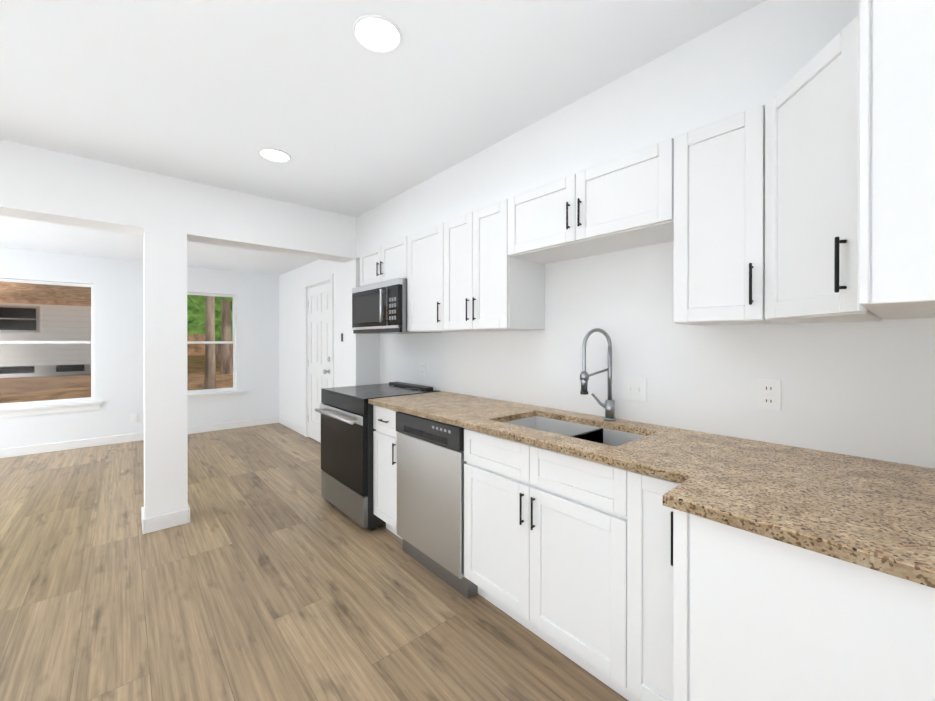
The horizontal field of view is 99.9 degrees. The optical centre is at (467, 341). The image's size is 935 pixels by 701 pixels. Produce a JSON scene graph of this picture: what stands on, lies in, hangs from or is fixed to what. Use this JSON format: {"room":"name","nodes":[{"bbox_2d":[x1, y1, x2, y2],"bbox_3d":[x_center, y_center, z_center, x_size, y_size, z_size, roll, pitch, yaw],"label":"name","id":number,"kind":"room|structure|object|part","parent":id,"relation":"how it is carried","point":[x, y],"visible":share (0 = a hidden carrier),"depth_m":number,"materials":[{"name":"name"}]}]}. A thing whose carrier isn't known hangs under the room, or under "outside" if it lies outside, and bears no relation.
{"room":"kitchen","nodes":[
{"label":"kitchen","id":0,"kind":"room"},
{"bbox_2d":[0,247,279,448],"bbox_3d":[-4.683,0.015,4.888,4.350,2.550,0.150,0,0,-41],"label":"wall","id":1,"kind":"structure","parent":0,"point":[119,342],"depth_m":5.06,"materials":[{"name":"white paint"}]},
{"bbox_2d":[0,276,101,417],"bbox_3d":[-5.117,0.058,4.474,1.410,1.565,0.200,0,0,-41],"label":"window","id":2,"kind":"structure","parent":1,"relation":"in","point":[16,409],"depth_m":4.67,"materials":[{"name":"white wood"}]},
{"bbox_2d":[130,413,137,422],"bbox_3d":[-4.326,0.989,5.099,0.072,0.115,0.008,0,0,-41],"label":"outlet","id":3,"kind":"object","parent":1,"relation":"attached to","point":[133,418],"visible":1,"depth_m":5.09,"materials":[{"name":"white plastic"}]},
{"bbox_2d":[0,416,277,457],"bbox_3d":[-4.561,1.240,4.890,4.170,0.100,0.014,0,0,-41],"label":"baseboard","id":4,"kind":"structure","parent":1,"relation":"attached to","point":[51,447],"depth_m":4.92,"materials":[{"name":"white wood"}]},
{"bbox_2d":[187,291,242,401],"bbox_3d":[-3.796,0.063,5.633,0.985,1.550,0.200,0,0,-41],"label":"window","id":5,"kind":"structure","parent":1,"relation":"in","point":[209,394],"depth_m":5.80,"materials":[{"name":"white wood"}]},
{"bbox_2d":[0,216,317,275],"bbox_3d":[-3.637,-1.152,3.807,4.500,0.210,3.150,0,0,-41],"label":"ceiling","id":6,"kind":"structure","parent":0,"point":[24,234],"depth_m":4.37,"materials":[{"name":"white paint"}]},
{"bbox_2d":[0,139,356,262],"bbox_3d":[-2.516,-0.962,2.529,4.200,0.384,0.250,0,0,-41],"label":"header beam","id":7,"kind":"structure","parent":0,"point":[42,185],"depth_m":2.70,"materials":[{"name":"white paint"}]},
{"bbox_2d":[278,416,303,434],"bbox_3d":[-2.604,1.237,5.810,0.014,0.100,1.150,0,0,-41],"label":"baseboard","id":8,"kind":"structure","parent":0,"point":[293,426],"depth_m":5.78,"materials":[{"name":"white wood"}]},
{"bbox_2d":[0,423,627,700],"bbox_3d":[-2.164,1.347,2.134,4.500,0.100,7.620,0,0,-41],"label":"floor","id":9,"kind":"structure","parent":0,"point":[268,572],"depth_m":1.97,"materials":[{"name":"brown wood"}]},
{"bbox_2d":[141,507,147,533],"bbox_3d":[-2.265,1.246,2.749,0.017,0.100,0.268,0,0,-41],"label":"baseboard","id":10,"kind":"structure","parent":9,"relation":"on","point":[144,521],"depth_m":2.66,"materials":[{"name":"white wood"}]},
{"bbox_2d":[143,228,187,518],"bbox_3d":[-2.173,0.263,2.827,0.235,2.066,0.240,0,0,-41],"label":"post","id":11,"kind":"object","parent":9,"relation":"on","point":[165,369],"visible":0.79,"depth_m":2.73,"materials":[{"name":"white paint"}]},
{"bbox_2d":[182,505,189,522],"bbox_3d":[-2.079,1.245,2.912,0.014,0.100,0.268,0,0,-41],"label":"baseboard","id":12,"kind":"structure","parent":9,"relation":"on","point":[186,512],"depth_m":2.80,"materials":[{"name":"white wood"}]},
{"bbox_2d":[315,382,439,530],"bbox_3d":[-0.725,0.827,3.101,0.718,0.935,0.754,0,0,-41],"label":"range","id":13,"kind":"object","parent":9,"relation":"on","point":[347,429],"visible":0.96,"depth_m":2.83,"materials":[{"name":"black metal"}]},
{"bbox_2d":[373,405,402,539],"bbox_3d":[-0.319,0.856,2.738,0.621,0.879,0.322,0,0,-41],"label":"base cabinet","id":14,"kind":"object","parent":9,"relation":"on","point":[385,466],"visible":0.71,"depth_m":2.56,"materials":[{"name":"white wood"}]},
{"bbox_2d":[396,411,477,597],"bbox_3d":[-0.009,0.857,2.385,0.621,0.879,0.612,0,0,-41],"label":"dishwasher","id":15,"kind":"object","parent":9,"relation":"on","point":[431,462],"visible":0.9,"depth_m":2.13,"materials":[{"name":"silver metal"}]},
{"bbox_2d":[464,428,639,700],"bbox_3d":[0.473,0.859,1.835,0.621,0.879,0.845,0,0,-41],"label":"base cabinet","id":16,"kind":"object","parent":9,"relation":"on","point":[545,545],"visible":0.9,"depth_m":1.56,"materials":[{"name":"white wood"}]},
{"bbox_2d":[627,470,680,700],"bbox_3d":[0.828,0.860,1.431,0.621,0.879,0.230,0,0,-41],"label":"base cabinet","id":17,"kind":"object","parent":9,"relation":"on","point":[649,596],"visible":0.46,"depth_m":1.27,"materials":[{"name":"white wood"}]},
{"bbox_2d":[673,509,934,700],"bbox_3d":[1.177,0.861,0.892,0.806,0.879,1.041,0,0,-41],"label":"base cabinet","id":18,"kind":"object","parent":9,"relation":"on","point":[756,617],"visible":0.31,"depth_m":0.85,"materials":[{"name":"white wood"}]},
{"bbox_2d":[368,328,934,587],"bbox_3d":[0.503,0.281,1.639,0.836,0.699,3.056,0,0,-41],"label":"countertop","id":19,"kind":"structure","parent":18,"relation":"on","point":[876,514],"depth_m":1.15,"materials":[{"name":"stone"}]},
{"bbox_2d":[0,0,765,216],"bbox_3d":[-1.125,-1.195,0.942,4.500,0.109,4.470,0,0,-41],"label":"ceiling","id":20,"kind":"structure","parent":0,"point":[354,108],"depth_m":1.72,"materials":[{"name":"white paint"}]},
{"bbox_2d":[258,148,290,162],"bbox_3d":[-1.188,-1.149,2.424,0.182,0.010,0.182,0,0,-41],"label":"recessed light","id":21,"kind":"object","parent":20,"relation":"in","point":[277,155],"depth_m":2.42,"materials":[{"name":"white plastic"}]},
{"bbox_2d":[352,14,401,52],"bbox_3d":[-0.336,-1.147,1.468,0.182,0.010,0.182,0,0,-41],"label":"recessed light","id":22,"kind":"object","parent":20,"relation":"in","point":[373,33],"depth_m":1.46,"materials":[{"name":"white plastic"}]},
{"bbox_2d":[420,362,424,375],"bbox_3d":[-0.373,0.224,3.267,0.008,0.115,0.072,0,0,-41],"label":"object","id":23,"kind":"structure","parent":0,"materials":[{"name":"white plastic"}]},
{"bbox_2d":[344,0,858,386],"bbox_3d":[0.312,0.072,2.306,0.245,2.450,4.320,0,0,-41],"label":"wall","id":24,"kind":"structure","parent":0,"point":[764,52],"depth_m":1.70,"materials":[{"name":"white paint"}]},
{"bbox_2d":[360,236,406,285],"bbox_3d":[-0.574,-0.617,3.230,0.351,0.313,0.754,0,0,-41],"label":"upper cabinet","id":25,"kind":"object","parent":24,"relation":"attached to","point":[384,262],"visible":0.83,"depth_m":3.09,"materials":[{"name":"white wood"}]},
{"bbox_2d":[352,278,441,333],"bbox_3d":[-0.608,-0.264,3.201,0.441,0.387,0.750,0,0,-41],"label":"microwave","id":26,"kind":"object","parent":25,"relation":"attached to","point":[379,307],"visible":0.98,"depth_m":2.98,"materials":[{"name":"silver metal"}]},
{"bbox_2d":[407,222,478,331],"bbox_3d":[-0.183,-0.422,2.784,0.351,0.700,0.426,0,0,-41],"label":"upper cabinet","id":27,"kind":"object","parent":24,"relation":"attached to","point":[425,280],"visible":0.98,"depth_m":2.68,"materials":[{"name":"white wood"}]},
{"bbox_2d":[444,199,544,330],"bbox_3d":[0.142,-0.421,2.414,0.351,0.700,0.556,0,0,-41],"label":"upper cabinet","id":28,"kind":"object","parent":24,"relation":"attached to","point":[490,284],"visible":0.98,"depth_m":2.26,"materials":[{"name":"white wood"}]},
{"bbox_2d":[508,138,673,263],"bbox_3d":[0.604,-0.613,1.887,0.351,0.313,0.840,0,0,-41],"label":"upper cabinet","id":29,"kind":"object","parent":24,"relation":"attached to","point":[624,202],"visible":0.98,"depth_m":1.74,"materials":[{"name":"white wood"}]},
{"bbox_2d":[673,104,784,325],"bbox_3d":[0.973,-0.418,1.466,0.351,0.700,0.277,0,0,-41],"label":"upper cabinet","id":30,"kind":"object","parent":24,"relation":"attached to","point":[719,231],"visible":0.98,"depth_m":1.36,"materials":[{"name":"white wood"}]},
{"bbox_2d":[765,15,880,323],"bbox_3d":[1.059,-0.418,1.191,0.584,0.700,0.245,0,0,-41],"label":"upper cabinet","id":31,"kind":"object","parent":24,"relation":"attached to","point":[811,180],"visible":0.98,"depth_m":1.06,"materials":[{"name":"white wood"}]},
{"bbox_2d":[858,0,934,318],"bbox_3d":[1.289,-0.609,0.760,0.806,1.072,0.702,0,0,-41],"label":"upper cabinet","id":32,"kind":"object","parent":24,"relation":"attached to","point":[896,206],"visible":1,"depth_m":0.73,"materials":[{"name":"white wood"}]},
{"bbox_2d":[279,241,934,468],"bbox_3d":[-0.553,0.018,3.542,0.215,2.550,7.620,0,0,-41],"label":"wall","id":33,"kind":"structure","parent":0,"point":[863,389],"depth_m":1.85,"materials":[{"name":"white paint"}]},
{"bbox_3d":[-1.867,0.242,5.041,0.215,2.095,0.965,0,0,-41],"label":"entry door","id":34,"kind":"part","parent":33,"relation":"part of","materials":[{"name":"white wood"}]},
{"bbox_2d":[623,376,646,401],"bbox_3d":[0.811,0.230,1.913,0.014,0.115,0.115,0,0,-41],"label":"switch","id":35,"kind":"object","parent":33,"relation":"attached to","point":[634,387],"depth_m":1.91,"materials":[{"name":"white plastic"}]},
{"bbox_2d":[757,379,780,410],"bbox_3d":[1.162,0.204,1.516,0.008,0.115,0.072,0,0,-41],"label":"electrical outlet","id":36,"kind":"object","parent":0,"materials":[{"name":"white plastic"}]},
{"label":"outside","id":37,"kind":"structure","parent":0,"visible":0},
{"bbox_2d":[0,354,232,402],"bbox_3d":[-27.682,1.479,26.833,80.000,0.700,63.130,0,0,-41],"label":"ground","id":38,"kind":"structure","parent":37,"point":[9,393],"depth_m":10.80,"materials":[{"name":"brown soil"}]},
{"bbox_2d":[0,282,232,388],"bbox_3d":[-19.178,-9.685,17.105,80.000,22.119,29.324,0,0,-41],"label":"scenery","id":39,"kind":"object","parent":38,"relation":"on","point":[75,354],"depth_m":13.48,"materials":[{"name":"multicoloured"}]},
{"bbox_3d":[-11.602,-2.405,18.800,6.037,4.832,6.012,0,0,-41],"label":"tree crown","id":40,"kind":"part","parent":39,"relation":"part of","materials":[{"name":"green plant"}]},
{"bbox_3d":[-8.202,-2.960,15.832,5.174,4.142,5.153,0,0,-41],"label":"tree crown","id":41,"kind":"part","parent":39,"relation":"part of","materials":[{"name":"green plant"}]}
]}

